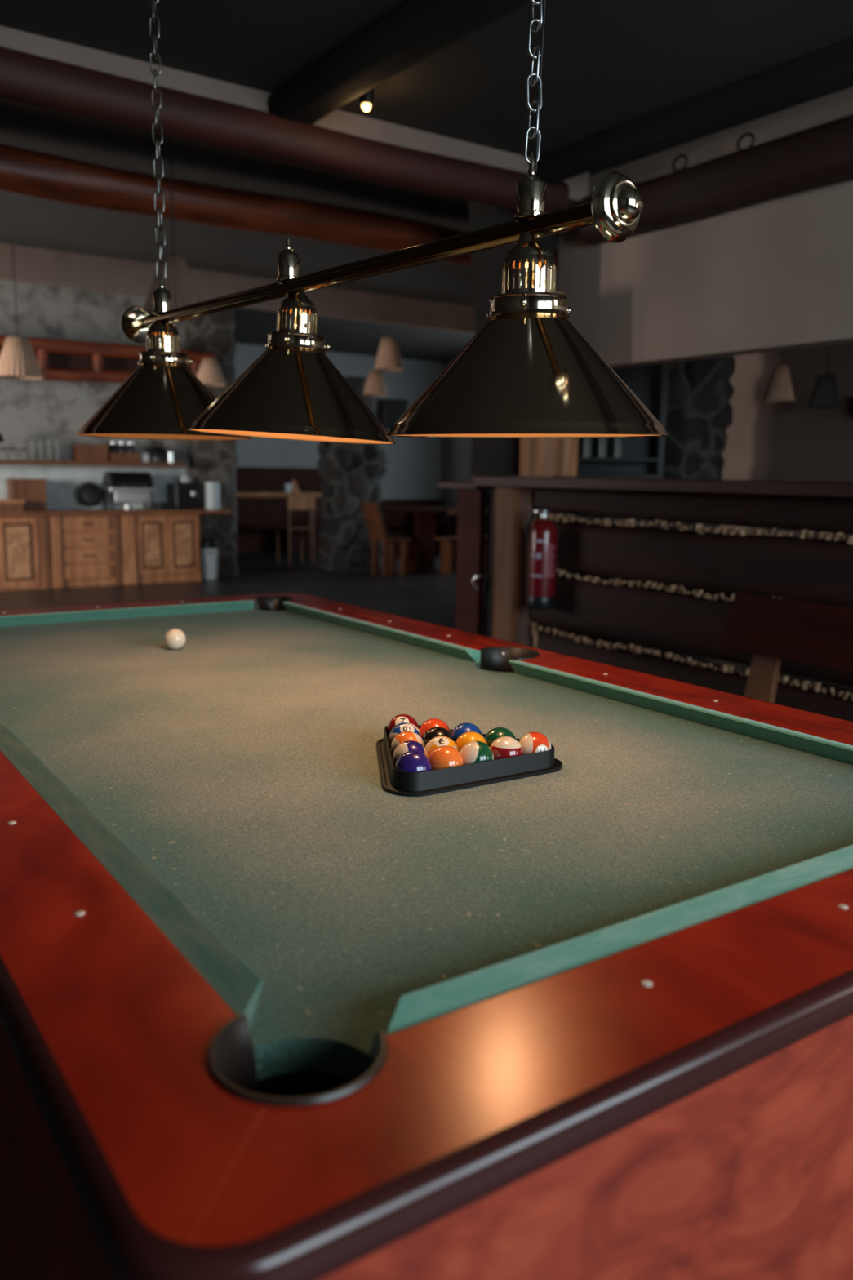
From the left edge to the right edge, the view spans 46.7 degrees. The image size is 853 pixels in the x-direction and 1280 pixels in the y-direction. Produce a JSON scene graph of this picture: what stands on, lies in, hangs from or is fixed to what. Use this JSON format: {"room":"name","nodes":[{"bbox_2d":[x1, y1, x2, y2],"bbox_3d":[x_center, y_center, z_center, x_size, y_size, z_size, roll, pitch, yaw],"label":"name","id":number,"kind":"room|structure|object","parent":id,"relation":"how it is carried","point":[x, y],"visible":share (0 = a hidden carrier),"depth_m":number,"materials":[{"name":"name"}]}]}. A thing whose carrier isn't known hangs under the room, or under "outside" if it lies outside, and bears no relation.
{"room":"games hall","nodes":[
{"label":"games hall","id":0,"kind":"room"},
{"bbox_2d":[0,280,188,509],"bbox_3d":[-5.977,-2.132,10.036,7.350,3.300,0.150,-6,12,-34],"label":"wall","id":1,"kind":"structure","parent":0,"point":[30,409],"depth_m":11.08,"materials":[{"name":"paint"}]},
{"bbox_2d":[0,464,185,509],"bbox_3d":[-4.100,-1.745,11.301,2.800,0.495,0.015,-6,12,-34],"label":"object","id":2,"kind":"structure","parent":1,"relation":"attached to","point":[62,482],"depth_m":11.33,"materials":[{"name":"paint"}]},
{"bbox_2d":[0,459,186,466],"bbox_3d":[-4.038,-1.977,11.041,2.650,0.050,0.440,-6,12,-34],"label":"wall shelf","id":3,"kind":"object","parent":1,"relation":"attached to","point":[2,461],"visible":1,"depth_m":10.99,"materials":[{"name":"brown wood"}]},
{"bbox_2d":[0,447,6,459],"bbox_3d":[-4.542,-1.998,10.591,0.084,0.126,0.084,-6,12,-34],"label":"storage jar","id":4,"kind":"object","parent":3,"relation":"on","point":[2,450],"visible":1,"depth_m":10.56,"materials":[{"name":"clear glass"}]},
{"bbox_2d":[8,447,17,459],"bbox_3d":[-4.451,-2.007,10.652,0.084,0.126,0.084,-6,12,-34],"label":"storage jar","id":5,"kind":"object","parent":3,"relation":"on","point":[13,453],"visible":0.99,"depth_m":10.62,"materials":[{"name":"clear glass"}]},
{"bbox_2d":[18,448,27,459],"bbox_3d":[-4.368,-2.015,10.708,0.084,0.126,0.084,-6,12,-34],"label":"storage jar","id":6,"kind":"object","parent":3,"relation":"on","point":[22,452],"visible":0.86,"depth_m":10.68,"materials":[{"name":"clear glass"}]},
{"bbox_2d":[73,444,107,461],"bbox_3d":[-3.783,-2.107,11.127,0.310,0.185,0.250,-6,12,-34],"label":"wooden crate","id":7,"kind":"object","parent":3,"relation":"on","point":[82,452],"visible":0.88,"depth_m":11.02,"materials":[{"name":"brown wood"}]},
{"bbox_2d":[107,452,140,462],"bbox_3d":[-3.486,-2.094,11.335,0.330,0.100,0.250,-6,12,-34],"label":"wooden crate","id":8,"kind":"object","parent":3,"relation":"on","point":[112,456],"visible":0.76,"depth_m":11.23,"materials":[{"name":"brown wood"}]},
{"bbox_2d":[109,441,116,452],"bbox_3d":[-3.568,-2.193,11.254,0.083,0.120,0.084,-6,12,-34],"label":"spice jar","id":9,"kind":"object","parent":8,"relation":"on","point":[113,446],"visible":0.91,"depth_m":11.22,"materials":[{"name":"black glass"}]},
{"bbox_2d":[118,442,125,453],"bbox_3d":[-3.485,-2.201,11.310,0.083,0.120,0.084,-6,12,-34],"label":"spice jar","id":10,"kind":"object","parent":8,"relation":"on","point":[122,447],"visible":1,"depth_m":11.28,"materials":[{"name":"black glass"}]},
{"bbox_2d":[126,442,134,453],"bbox_3d":[-3.403,-2.209,11.366,0.083,0.120,0.084,-6,12,-34],"label":"spice jar","id":11,"kind":"object","parent":8,"relation":"on","point":[130,447],"visible":0.96,"depth_m":11.34,"materials":[{"name":"black glass"}]},
{"bbox_2d":[140,453,150,462],"bbox_3d":[-3.258,-2.107,11.435,0.116,0.100,0.116,-6,12,-34],"label":"sugar pot","id":12,"kind":"object","parent":3,"relation":"on","point":[144,457],"visible":0.89,"depth_m":11.39,"materials":[{"name":"white ceramic"}]},
{"bbox_2d":[148,440,168,462],"bbox_3d":[-3.147,-2.203,11.580,0.230,0.244,0.230,-6,12,-34],"label":"kettle","id":13,"kind":"object","parent":3,"relation":"on","point":[157,453],"visible":0.85,"depth_m":11.51,"materials":[{"name":"metal"}]},
{"bbox_2d":[0,334,214,382],"bbox_3d":[-3.674,-2.935,10.450,2.951,0.440,0.234,-6,12,-34],"label":"wall shelf","id":14,"kind":"object","parent":1,"relation":"attached to","point":[61,360],"visible":0.64,"depth_m":10.47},
{"bbox_2d":[234,343,443,524],"bbox_3d":[-5.334,-2.871,14.495,13.700,3.300,0.100,-6,12,-34],"label":"wall","id":15,"kind":"structure","parent":0,"point":[415,471],"depth_m":17.55,"materials":[{"name":"paint"}]},
{"bbox_2d":[0,0,852,362],"bbox_3d":[-0.247,-3.091,6.914,13.700,0.400,18.100,-6,12,-34],"label":"ceiling","id":16,"kind":"structure","parent":0,"point":[606,64],"depth_m":4.44,"materials":[{"name":"paint"}]},
{"bbox_2d":[0,241,44,379],"bbox_3d":[-3.170,-2.545,7.633,0.360,1.005,0.362,-6,12,-34],"label":"pendant lamp","id":17,"kind":"object","parent":16,"relation":"hanging from","point":[18,360],"visible":1,"depth_m":7.59,"materials":[{"name":"fabric"}]},
{"bbox_2d":[143,137,205,319],"bbox_3d":[-1.287,-2.122,5.001,0.318,0.910,0.321,-6,12,-34],"label":"pendant lamp","id":18,"kind":"object","parent":16,"relation":"hanging from","point":[179,281],"visible":0.73,"depth_m":4.97,"materials":[{"name":"fabric"}]},
{"bbox_2d":[196,315,226,386],"bbox_3d":[-2.113,-3.078,9.595,0.308,1.170,0.310,-6,12,-34],"label":"pendant lamp","id":19,"kind":"object","parent":16,"relation":"hanging from","point":[209,374],"visible":0.88,"depth_m":9.59,"materials":[{"name":"fabric"}]},
{"bbox_2d":[0,143,559,283],"bbox_3d":[-1.984,-2.476,5.272,8.700,0.259,0.265,-6,12,-34],"label":"log","id":20,"kind":"object","parent":16,"relation":"attached to","point":[24,171],"visible":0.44,"depth_m":5.65,"materials":[{"name":"wood"}]},
{"bbox_2d":[0,26,589,206],"bbox_3d":[-2.013,-2.306,3.769,6.950,0.160,0.220,-6,12,-34],"label":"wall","id":21,"kind":"structure","parent":16,"relation":"attached to","point":[357,125],"depth_m":4.45,"materials":[{"name":"paint"}]},
{"bbox_2d":[358,88,373,111],"bbox_3d":[-0.265,-2.394,4.348,0.068,0.125,0.068,-6,12,-34],"label":"ceiling spotlight","id":22,"kind":"object","parent":16,"relation":"attached to","point":[366,99],"visible":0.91,"depth_m":4.33,"materials":[{"name":"grey metal"}]},
{"bbox_2d":[75,0,669,444],"bbox_3d":[-0.244,-1.219,1.937,0.452,1.643,1.758,-7,12,-39],"label":"light","id":23,"kind":"object","parent":16,"relation":"hanging from","point":[528,371],"visible":1,"depth_m":1.57,"materials":[{"name":"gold metal"}]},
{"bbox_2d":[363,323,387,395],"bbox_3d":[-0.656,-3.669,12.733,0.318,1.000,0.321,-6,12,-34],"label":"pendant lamp","id":24,"kind":"object","parent":16,"relation":"hanging from","point":[375,385],"visible":0.99,"depth_m":12.69,"materials":[{"name":"fabric"}]},
{"bbox_2d":[373,324,403,371],"bbox_3d":[-0.424,-3.479,11.142,0.329,0.840,0.331,-6,12,-34],"label":"pendant lamp","id":25,"kind":"object","parent":16,"relation":"hanging from","point":[388,358],"visible":1,"depth_m":11.08,"materials":[{"name":"fabric"}]},
{"bbox_2d":[266,0,536,124],"bbox_3d":[1.362,-1.921,1.698,0.258,0.146,7.260,-6,12,-34],"label":"ceiling beam","id":26,"kind":"structure","parent":16,"relation":"attached to","point":[416,30],"depth_m":3.80,"materials":[{"name":"wood"}]},
{"bbox_2d":[537,35,852,183],"bbox_3d":[2.664,-2.038,2.479,0.166,0.165,7.100,-6,12,-34],"label":"ceiling beam","id":27,"kind":"structure","parent":16,"relation":"attached to","point":[827,69],"depth_m":4.41,"materials":[{"name":"wood"}]},
{"bbox_2d":[557,86,852,368],"bbox_3d":[2.950,-1.632,2.964,0.150,1.070,7.450,-6,12,-34],"label":"wall","id":28,"kind":"structure","parent":16,"relation":"attached to","point":[774,275],"depth_m":4.96,"materials":[{"name":"paint"}]},
{"bbox_2d":[762,350,795,402],"bbox_3d":[2.748,-2.398,7.597,0.236,1.100,0.238,-6,12,-34],"label":"pendant lamp","id":29,"kind":"object","parent":16,"relation":"hanging from","point":[780,388],"visible":1,"depth_m":7.60,"materials":[{"name":"fabric"}]},
{"bbox_2d":[807,345,840,408],"bbox_3d":[3.040,-2.342,7.440,0.236,1.150,0.238,-6,12,-34],"label":"pendant lamp","id":30,"kind":"object","parent":16,"relation":"hanging from","point":[825,393],"visible":1,"depth_m":7.45,"materials":[{"name":"grey fabric"}]},
{"bbox_2d":[0,546,852,690],"bbox_3d":[-0.297,0.114,7.452,13.700,0.100,18.100,-6,12,-34],"label":"floor","id":31,"kind":"structure","parent":0,"point":[425,597],"depth_m":10.98,"materials":[{"name":"wood"}]},
{"bbox_2d":[0,515,41,591],"bbox_3d":[-4.723,-0.952,10.670,0.940,0.800,0.532,-6,12,-34],"label":"base cabinet","id":32,"kind":"object","parent":31,"relation":"on","point":[20,551],"visible":1,"depth_m":10.60,"materials":[{"name":"brown wood"}]},
{"bbox_2d":[37,514,113,588],"bbox_3d":[-4.004,-1.019,11.137,0.780,0.800,0.561,-6,12,-34],"label":"base cabinet","id":33,"kind":"object","parent":31,"relation":"on","point":[76,550],"visible":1,"depth_m":10.93,"materials":[{"name":"brown wood"}]},
{"bbox_2d":[110,513,200,585],"bbox_3d":[-3.251,-1.094,11.652,1.050,0.800,0.550,-6,12,-34],"label":"base cabinet","id":34,"kind":"object","parent":31,"relation":"on","point":[147,548],"visible":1,"depth_m":11.43,"materials":[{"name":"brown wood"}]},
{"bbox_2d":[0,508,230,515],"bbox_3d":[-3.796,-1.449,11.180,3.120,0.040,0.600,-6,12,-34],"label":"countertop","id":35,"kind":"structure","parent":34,"relation":"on","point":[116,511],"depth_m":11.12,"materials":[{"name":"brown wood"}]},
{"bbox_2d":[0,499,25,511],"bbox_3d":[-4.515,-1.425,10.473,0.460,0.125,0.190,-6,12,-34],"label":"wooden tray","id":36,"kind":"object","parent":35,"relation":"on","point":[6,505],"visible":1,"depth_m":10.46,"materials":[{"name":"brown wood"}]},
{"bbox_2d":[0,502,22,511],"bbox_3d":[-4.515,-1.408,10.476,0.420,0.090,0.170,-6,12,-34],"label":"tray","id":37,"kind":"object","parent":36,"relation":"on","point":[4,507],"depth_m":10.46,"materials":[{"name":"brown wood"}]},
{"bbox_2d":[5,478,46,511],"bbox_3d":[-4.380,-1.593,10.831,0.370,0.342,0.270,-6,12,-34],"label":"cutting board","id":38,"kind":"object","parent":35,"relation":"on","point":[33,491],"visible":0.88,"depth_m":10.74,"materials":[{"name":"brown wood"}]},
{"bbox_2d":[75,481,103,507],"bbox_3d":[-3.845,-1.660,11.294,0.290,0.294,0.182,-6,12,-34],"label":"plate","id":39,"kind":"object","parent":35,"relation":"on","point":[89,494],"visible":1,"depth_m":11.22,"materials":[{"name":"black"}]},
{"bbox_2d":[101,471,156,510],"bbox_3d":[-3.444,-1.729,11.460,0.540,0.430,0.399,-6,12,-34],"label":"chafing dish","id":40,"kind":"object","parent":35,"relation":"on","point":[127,486],"visible":0.96,"depth_m":11.35,"materials":[{"name":"silver metal"}]},
{"bbox_2d":[150,482,196,509],"bbox_3d":[-3.004,-1.712,11.761,0.480,0.310,0.350,-6,12,-34],"label":"coffee machine","id":41,"kind":"object","parent":35,"relation":"on","point":[180,495],"visible":0.98,"depth_m":11.71,"materials":[{"name":"black plastic"}]},
{"bbox_2d":[150,502,176,509],"bbox_3d":[-3.121,-1.590,11.720,0.220,0.080,0.280,-6,12,-34],"label":"drip tray","id":42,"kind":"object","parent":41,"relation":"on","point":[157,505],"depth_m":11.62,"materials":[{"name":"black metal"}]},
{"bbox_2d":[179,473,190,483],"bbox_3d":[-2.882,-1.929,11.800,0.120,0.110,0.120,-6,12,-34],"label":"sugar bowl","id":43,"kind":"object","parent":41,"relation":"on","point":[184,478],"visible":1,"depth_m":11.76,"materials":[{"name":"white ceramic"}]},
{"bbox_2d":[204,481,220,509],"bbox_3d":[-2.571,-1.732,11.879,0.170,0.325,0.170,-6,12,-34],"label":"paper towel roll","id":44,"kind":"object","parent":35,"relation":"on","point":[211,489],"visible":1,"depth_m":11.81,"materials":[{"name":"white paper"}]},
{"bbox_2d":[200,537,218,579],"bbox_3d":[-2.644,-0.983,11.979,0.228,0.492,0.241,-6,12,-34],"label":"waste bin","id":45,"kind":"object","parent":31,"relation":"on","point":[209,547],"visible":0.88,"depth_m":11.90,"materials":[{"name":"white plastic"}]},
{"bbox_2d":[183,309,239,577],"bbox_3d":[-2.685,-2.449,12.223,0.646,3.300,0.590,-6,12,-34],"label":"stone pier","id":46,"kind":"object","parent":31,"relation":"on","point":[209,460],"visible":0.44,"depth_m":12.02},
{"bbox_2d":[235,466,321,552],"bbox_3d":[-2.377,-2.135,16.228,3.000,1.365,0.580,-6,12,-34],"label":"wall settle","id":47,"kind":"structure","parent":31,"relation":"on","point":[257,517],"depth_m":16.25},
{"bbox_2d":[235,491,321,556],"bbox_3d":[-2.391,-1.686,14.653,1.950,1.000,0.700,-6,12,-34],"label":"dining table","id":48,"kind":"object","parent":31,"relation":"on","point":[239,494],"visible":0.09,"depth_m":14.48,"materials":[{"name":"brown wood"}]},
{"bbox_2d":[284,479,299,492],"bbox_3d":[-2.009,-2.291,14.698,0.230,0.190,0.120,-6,12,-34],"label":"napkin holder","id":49,"kind":"object","parent":48,"relation":"on","point":[292,486],"visible":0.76,"depth_m":14.67,"materials":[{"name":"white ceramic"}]},
{"bbox_2d":[274,493,315,564],"bbox_3d":[-1.902,-1.609,14.270,0.440,0.990,0.435,-6,12,-34],"label":"dining chair","id":50,"kind":"object","parent":31,"relation":"on","point":[294,501],"visible":1,"depth_m":14.10,"materials":[{"name":"brown wood"}]},
{"bbox_2d":[317,376,391,569],"bbox_3d":[-1.011,-2.267,13.562,0.996,2.550,0.758,-6,12,-34],"label":"stone pier","id":51,"kind":"object","parent":31,"relation":"on","point":[351,474],"visible":0.66,"depth_m":13.32,"materials":[{"name":"stone"}]},
{"bbox_2d":[376,398,408,430],"bbox_3d":[-0.453,-2.977,13.071,0.360,0.390,0.240,-6,12,-34],"label":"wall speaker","id":52,"kind":"object","parent":51,"relation":"attached to","point":[388,411],"visible":0.59,"depth_m":12.95,"materials":[{"name":"black plastic"}]},
{"bbox_2d":[386,400,407,427],"bbox_3d":[-0.388,-2.960,12.977,0.320,0.350,0.010,-6,12,-34],"label":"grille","id":53,"kind":"object","parent":52,"relation":"attached to","point":[395,409],"depth_m":12.95,"materials":[{"name":"black"}]},
{"bbox_2d":[360,502,410,575],"bbox_3d":[-0.533,-1.312,12.840,0.539,0.920,0.390,-6,12,-34],"label":"chair","id":54,"kind":"object","parent":31,"relation":"on","point":[372,514],"visible":1,"depth_m":12.77,"materials":[{"name":"brown wood"}]},
{"bbox_2d":[378,499,450,546],"bbox_3d":[-0.336,-2.076,17.650,1.750,0.840,0.580,-6,12,-34],"label":"wall settle","id":55,"kind":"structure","parent":31,"relation":"on","point":[394,523],"depth_m":17.74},
{"bbox_2d":[362,506,487,573],"bbox_3d":[0.126,-1.356,13.361,1.980,0.855,0.570,-6,12,-34],"label":"trestle table","id":56,"kind":"object","parent":31,"relation":"on","point":[420,522],"visible":0.48,"depth_m":13.18,"materials":[{"name":"brown wood"}]},
{"bbox_2d":[0,592,852,1279],"bbox_3d":[-0.328,0.507,2.221,1.559,0.856,2.908,-6,12,-34],"label":"pool table","id":57,"kind":"object","parent":31,"relation":"on","point":[268,1010],"visible":1,"depth_m":0.94,"materials":[{"name":"fabric"}]},
{"bbox_2d":[0,600,253,626],"bbox_3d":[-1.038,-0.083,3.190,1.062,0.036,0.040,-6,12,-34],"label":"cushion","id":58,"kind":"object","parent":57,"relation":"on","point":[128,613],"depth_m":3.22,"materials":[{"name":"fabric"}]},
{"bbox_2d":[0,720,262,1029],"bbox_3d":[-0.460,0.243,1.303,0.040,0.036,1.141,-6,12,-34],"label":"cushion","id":59,"kind":"object","parent":57,"relation":"on","point":[226,980],"depth_m":1.05,"materials":[{"name":"fabric"}]},
{"bbox_2d":[164,628,186,649],"bbox_3d":[-0.682,-0.003,2.682,0.057,0.057,0.057,-6,12,-34],"label":"cue ball","id":60,"kind":"object","parent":57,"relation":"on","point":[174,638],"visible":1,"depth_m":2.66,"materials":[{"name":"beige"}]},
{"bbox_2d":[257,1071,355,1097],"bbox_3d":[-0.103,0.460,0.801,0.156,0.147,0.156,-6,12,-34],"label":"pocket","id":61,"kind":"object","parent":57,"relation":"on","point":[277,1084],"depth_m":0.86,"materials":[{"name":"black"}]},
{"bbox_2d":[282,601,480,662],"bbox_3d":[-0.191,-0.040,3.013,0.040,0.036,1.118,-6,12,-34],"label":"cushion","id":62,"kind":"object","parent":57,"relation":"on","point":[451,651],"depth_m":2.90,"materials":[{"name":"fabric"}]},
{"bbox_2d":[386,714,418,737],"bbox_3d":[-0.042,0.161,1.766,0.057,0.057,0.057,-6,12,-34],"label":"ball","id":63,"kind":"object","parent":57,"relation":"on","point":[400,718],"visible":0.45,"depth_m":1.75,"materials":[{"name":"red"}]},
{"bbox_2d":[388,722,422,746],"bbox_3d":[-0.036,0.171,1.708,0.057,0.057,0.057,-1,10,-9],"label":"ball","id":64,"kind":"object","parent":57,"relation":"on","point":[403,726],"visible":0.47,"depth_m":1.69,"materials":[{"name":"beige"}]},
{"bbox_2d":[391,731,425,755],"bbox_3d":[-0.031,0.181,1.650,0.057,0.057,0.057,-1,10,-11],"label":"ball","id":65,"kind":"object","parent":57,"relation":"on","point":[403,736],"visible":0.41,"depth_m":1.64,"materials":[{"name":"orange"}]},
{"bbox_2d":[392,740,428,766],"bbox_3d":[-0.026,0.191,1.592,0.057,0.057,0.057,-1,10,-13],"label":"ball","id":66,"kind":"object","parent":57,"relation":"on","point":[409,745],"visible":0.46,"depth_m":1.58,"materials":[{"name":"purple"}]},
{"bbox_2d":[395,750,431,772],"bbox_3d":[-0.021,0.200,1.535,0.057,0.057,0.057,-6,12,-34],"label":"ball","id":67,"kind":"object","parent":57,"relation":"on","point":[413,761],"visible":0.63,"depth_m":1.51,"materials":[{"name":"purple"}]},
{"bbox_2d":[418,718,450,737],"bbox_3d":[0.014,0.167,1.739,0.057,0.057,0.057,-6,12,-34],"label":"ball","id":68,"kind":"object","parent":57,"relation":"on","point":[427,725],"visible":0.3,"depth_m":1.72,"materials":[{"name":"orange"}]},
{"bbox_2d":[422,726,454,746],"bbox_3d":[0.019,0.176,1.681,0.057,0.057,0.057,-6,12,-34],"label":"ball","id":69,"kind":"object","parent":57,"relation":"on","point":[433,732],"visible":0.44,"depth_m":1.67,"materials":[{"name":"black"}]},
{"bbox_2d":[425,735,458,756],"bbox_3d":[0.025,0.186,1.623,0.057,0.057,0.057,-1,10,-14],"label":"ball","id":70,"kind":"object","parent":57,"relation":"on","point":[437,741],"visible":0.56,"depth_m":1.61,"materials":[{"name":"beige"}]},
{"bbox_2d":[428,745,463,770],"bbox_3d":[0.030,0.196,1.565,0.057,0.057,0.057,-6,12,-34],"label":"ball","id":71,"kind":"object","parent":57,"relation":"on","point":[445,756],"visible":0.59,"depth_m":1.54,"materials":[{"name":"orange"}]},
{"bbox_2d":[451,722,483,742],"bbox_3d":[0.070,0.172,1.712,0.057,0.057,0.057,-6,12,-34],"label":"ball","id":72,"kind":"object","parent":57,"relation":"on","point":[459,730],"visible":0.25,"depth_m":1.70,"materials":[{"name":"blue"}]},
{"bbox_2d":[376,724,562,796],"bbox_3d":[0.022,0.189,1.682,0.332,0.033,0.311,-6,12,-34],"label":"ball rack","id":73,"kind":"object","parent":57,"relation":"on","point":[394,781],"visible":0.74,"depth_m":1.56,"materials":[{"name":"black plastic"}]},
{"bbox_2d":[455,731,488,751],"bbox_3d":[0.075,0.182,1.654,0.057,0.057,0.057,-6,12,-34],"label":"ball","id":74,"kind":"object","parent":57,"relation":"on","point":[468,736],"visible":0.33,"depth_m":1.64,"materials":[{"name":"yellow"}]},
{"bbox_2d":[459,741,493,764],"bbox_3d":[0.080,0.192,1.597,0.057,0.057,0.057,-1,10,-9],"label":"ball","id":75,"kind":"object","parent":57,"relation":"on","point":[473,752],"visible":0.62,"depth_m":1.58,"materials":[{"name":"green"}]},
{"bbox_2d":[484,727,515,746],"bbox_3d":[0.125,0.177,1.685,0.057,0.057,0.057,-6,12,-34],"label":"ball","id":76,"kind":"object","parent":57,"relation":"on","point":[492,735],"visible":0.38,"depth_m":1.67,"materials":[{"name":"green"}]},
{"bbox_2d":[489,736,523,759],"bbox_3d":[0.131,0.187,1.627,0.057,0.057,0.057,0,10,-3],"label":"ball","id":77,"kind":"object","parent":57,"relation":"on","point":[503,747],"visible":0.48,"depth_m":1.61,"materials":[{"name":"beige"}]},
{"bbox_2d":[519,731,551,755],"bbox_3d":[0.181,0.183,1.658,0.057,0.057,0.057,-1,10,-13],"label":"ball","id":78,"kind":"object","parent":57,"relation":"on","point":[531,742],"visible":0.59,"depth_m":1.64,"materials":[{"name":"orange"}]},
{"bbox_2d":[386,844,852,1035],"bbox_3d":[0.395,0.288,1.117,1.062,0.036,0.040,-6,12,-34],"label":"cushion","id":79,"kind":"object","parent":57,"relation":"on","point":[434,1005],"depth_m":0.96,"materials":[{"name":"fabric"}]},
{"bbox_2d":[508,659,852,764],"bbox_3d":[0.531,0.146,1.970,0.040,0.036,1.141,-6,12,-34],"label":"cushion","id":80,"kind":"object","parent":57,"relation":"on","point":[821,748],"depth_m":1.96,"materials":[{"name":"fabric"}]},
{"bbox_2d":[434,535,486,573],"bbox_3d":[0.600,-1.155,13.344,1.050,0.480,0.250,-6,12,-34],"label":"bench","id":81,"kind":"object","parent":31,"relation":"on","point":[446,542],"visible":0.43,"depth_m":13.07,"materials":[{"name":"brown wood"}]},
{"bbox_2d":[438,481,494,637],"bbox_3d":[0.356,-0.347,6.165,0.420,1.255,0.435,-6,12,-34],"label":"door","id":82,"kind":"structure","parent":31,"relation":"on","point":[472,504],"depth_m":6.04,"materials":[{"name":"black"}]},
{"bbox_2d":[549,363,668,648],"bbox_3d":[1.358,-1.103,7.455,0.800,2.350,0.450,3,10,10],"label":"bar cabinet","id":83,"kind":"object","parent":31,"relation":"on","point":[642,456],"visible":0.23,"depth_m":7.45,"materials":[{"name":"black wood"}]},
{"bbox_2d":[582,437,592,457],"bbox_3d":[1.208,-1.509,7.390,0.070,0.286,0.070,-6,12,-34],"label":"bottle","id":84,"kind":"object","parent":83,"relation":"on","point":[588,442],"visible":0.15,"depth_m":7.37,"materials":[{"name":"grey glass"}]},
{"bbox_2d":[598,437,608,457],"bbox_3d":[1.321,-1.504,7.370,0.070,0.286,0.070,-6,12,-34],"label":"bottle","id":85,"kind":"object","parent":83,"relation":"on","point":[603,442],"visible":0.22,"depth_m":7.36,"materials":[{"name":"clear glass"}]},
{"bbox_2d":[577,457,657,462],"bbox_3d":[1.367,-1.356,7.437,0.720,0.025,0.300,3,10,10],"label":"shelf","id":86,"kind":"object","parent":83,"relation":"attached to","point":[580,459],"depth_m":7.30,"materials":[{"name":"black wood"}]},
{"bbox_2d":[613,437,624,457],"bbox_3d":[1.434,-1.499,7.349,0.070,0.286,0.070,-6,12,-34],"label":"bottle","id":87,"kind":"object","parent":83,"relation":"on","point":[619,442],"visible":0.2,"depth_m":7.33,"materials":[{"name":"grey glass"}]},
{"bbox_2d":[473,475,852,721],"bbox_3d":[2.015,0.040,3.947,0.690,1.312,5.226,-6,12,-34],"label":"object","id":88,"kind":"object","parent":31,"relation":"on","point":[677,588],"depth_m":4.76,"materials":[{"name":"brown wood"}]},
{"bbox_2d":[468,200,555,475],"bbox_3d":[0.506,-1.844,5.897,0.463,1.700,0.511,-6,12,-34],"label":"post","id":89,"kind":"object","parent":88,"relation":"on","point":[489,455],"visible":0.25,"depth_m":5.78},
{"bbox_2d":[525,506,557,609],"bbox_3d":[0.623,-0.451,5.367,0.167,0.552,0.188,1,10,-1],"label":"fire extinguisher","id":90,"kind":"object","parent":88,"relation":"attached to","point":[542,536],"visible":1,"depth_m":5.30,"materials":[{"name":"red"}]},
{"bbox_2d":[520,291,564,475],"bbox_3d":[0.650,-1.437,5.605,0.210,1.000,0.268,-6,12,-34],"label":"log post","id":91,"kind":"object","parent":88,"relation":"on","point":[539,456],"visible":0.19,"depth_m":5.57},
{"bbox_2d":[559,437,578,476],"bbox_3d":[0.813,-1.268,5.726,0.155,0.630,0.125,-6,12,-34],"label":"log post","id":92,"kind":"object","parent":88,"relation":"on","point":[568,446],"visible":0.24,"depth_m":5.70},
{"bbox_2d":[473,475,852,497],"bbox_3d":[2.023,-0.578,3.845,0.690,0.060,5.220,-6,12,-34],"label":"countertop","id":93,"kind":"structure","parent":88,"relation":"on","point":[788,488],"depth_m":4.49,"materials":[{"name":"brown wood"}]},
{"bbox_2d":[719,593,852,702],"bbox_3d":[1.427,0.401,2.929,0.546,0.885,1.714,-6,12,-34],"label":"bench","id":94,"kind":"object","parent":31,"relation":"on","point":[772,629],"visible":0.27,"depth_m":3.47,"materials":[{"name":"brown wood"}]},
{"bbox_2d":[440,361,521,536],"bbox_3d":[5.350,-2.111,10.958,0.100,3.300,17.900,-6,12,-34],"label":"wall","id":95,"kind":"structure","parent":0,"point":[455,465],"depth_m":17.91,"materials":[{"name":"paint"}]},
{"bbox_2d":[521,342,852,539],"bbox_3d":[4.392,-1.239,6.581,0.100,3.000,11.600,-6,12,-34],"label":"wall partition","id":96,"kind":"structure","parent":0,"point":[792,441],"depth_m":8.34,"materials":[{"name":"paint"}]},
{"bbox_2d":[0,243,475,334],"bbox_3d":[-2.913,-3.119,7.904,10.200,0.555,0.120,-6,12,-34],"label":"ceiling beam","id":97,"kind":"structure","parent":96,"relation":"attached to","point":[32,265],"depth_m":8.57,"materials":[{"name":"paint"}]},
{"bbox_2d":[660,355,735,533],"bbox_3d":[2.117,-1.520,8.079,0.693,2.990,0.618,-6,12,-34],"label":"stone pier","id":98,"kind":"object","parent":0,"point":[700,411],"visible":0.22,"depth_m":7.80,"materials":[{"name":"stone"}]},
{"bbox_3d":[4.790,-0.106,-0.129,13.700,3.000,0.100,-6,12,-34],"label":"wall","id":99,"kind":"structure","parent":0,"visible":0},
{"bbox_2d":[579,114,852,244],"bbox_3d":[2.947,-1.864,2.718,0.264,0.276,7.120,-6,12,-34],"label":"log","id":100,"kind":"object","parent":99,"relation":"attached to","point":[820,156],"visible":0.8,"depth_m":4.63,"materials":[{"name":"wood"}]},
{"bbox_2d":[671,154,688,171],"bbox_3d":[1.279,-2.403,4.983,0.014,0.082,0.103,-6,12,-34],"label":"ring","id":101,"kind":"object","parent":100,"relation":"attached to","point":[680,155],"visible":1,"depth_m":4.97,"materials":[{"name":"grey"}]},
{"bbox_2d":[736,132,755,151],"bbox_3d":[1.504,-2.345,4.657,0.014,0.082,0.103,-6,12,-34],"label":"ring","id":102,"kind":"object","parent":100,"relation":"attached to","point":[744,135],"visible":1,"depth_m":4.65,"materials":[{"name":"grey"}]},
{"bbox_3d":[-2.471,-0.379,0.823,0.100,3.000,9.700,-6,12,-34],"label":"wall","id":103,"kind":"structure","parent":0,"visible":0},
{"bbox_2d":[0,45,569,212],"bbox_3d":[-2.046,-2.184,3.656,6.750,0.211,0.211,-6,12,-34],"label":"log","id":104,"kind":"object","parent":103,"relation":"attached to","point":[28,80],"visible":0.91,"depth_m":4.41,"materials":[{"name":"wood"}]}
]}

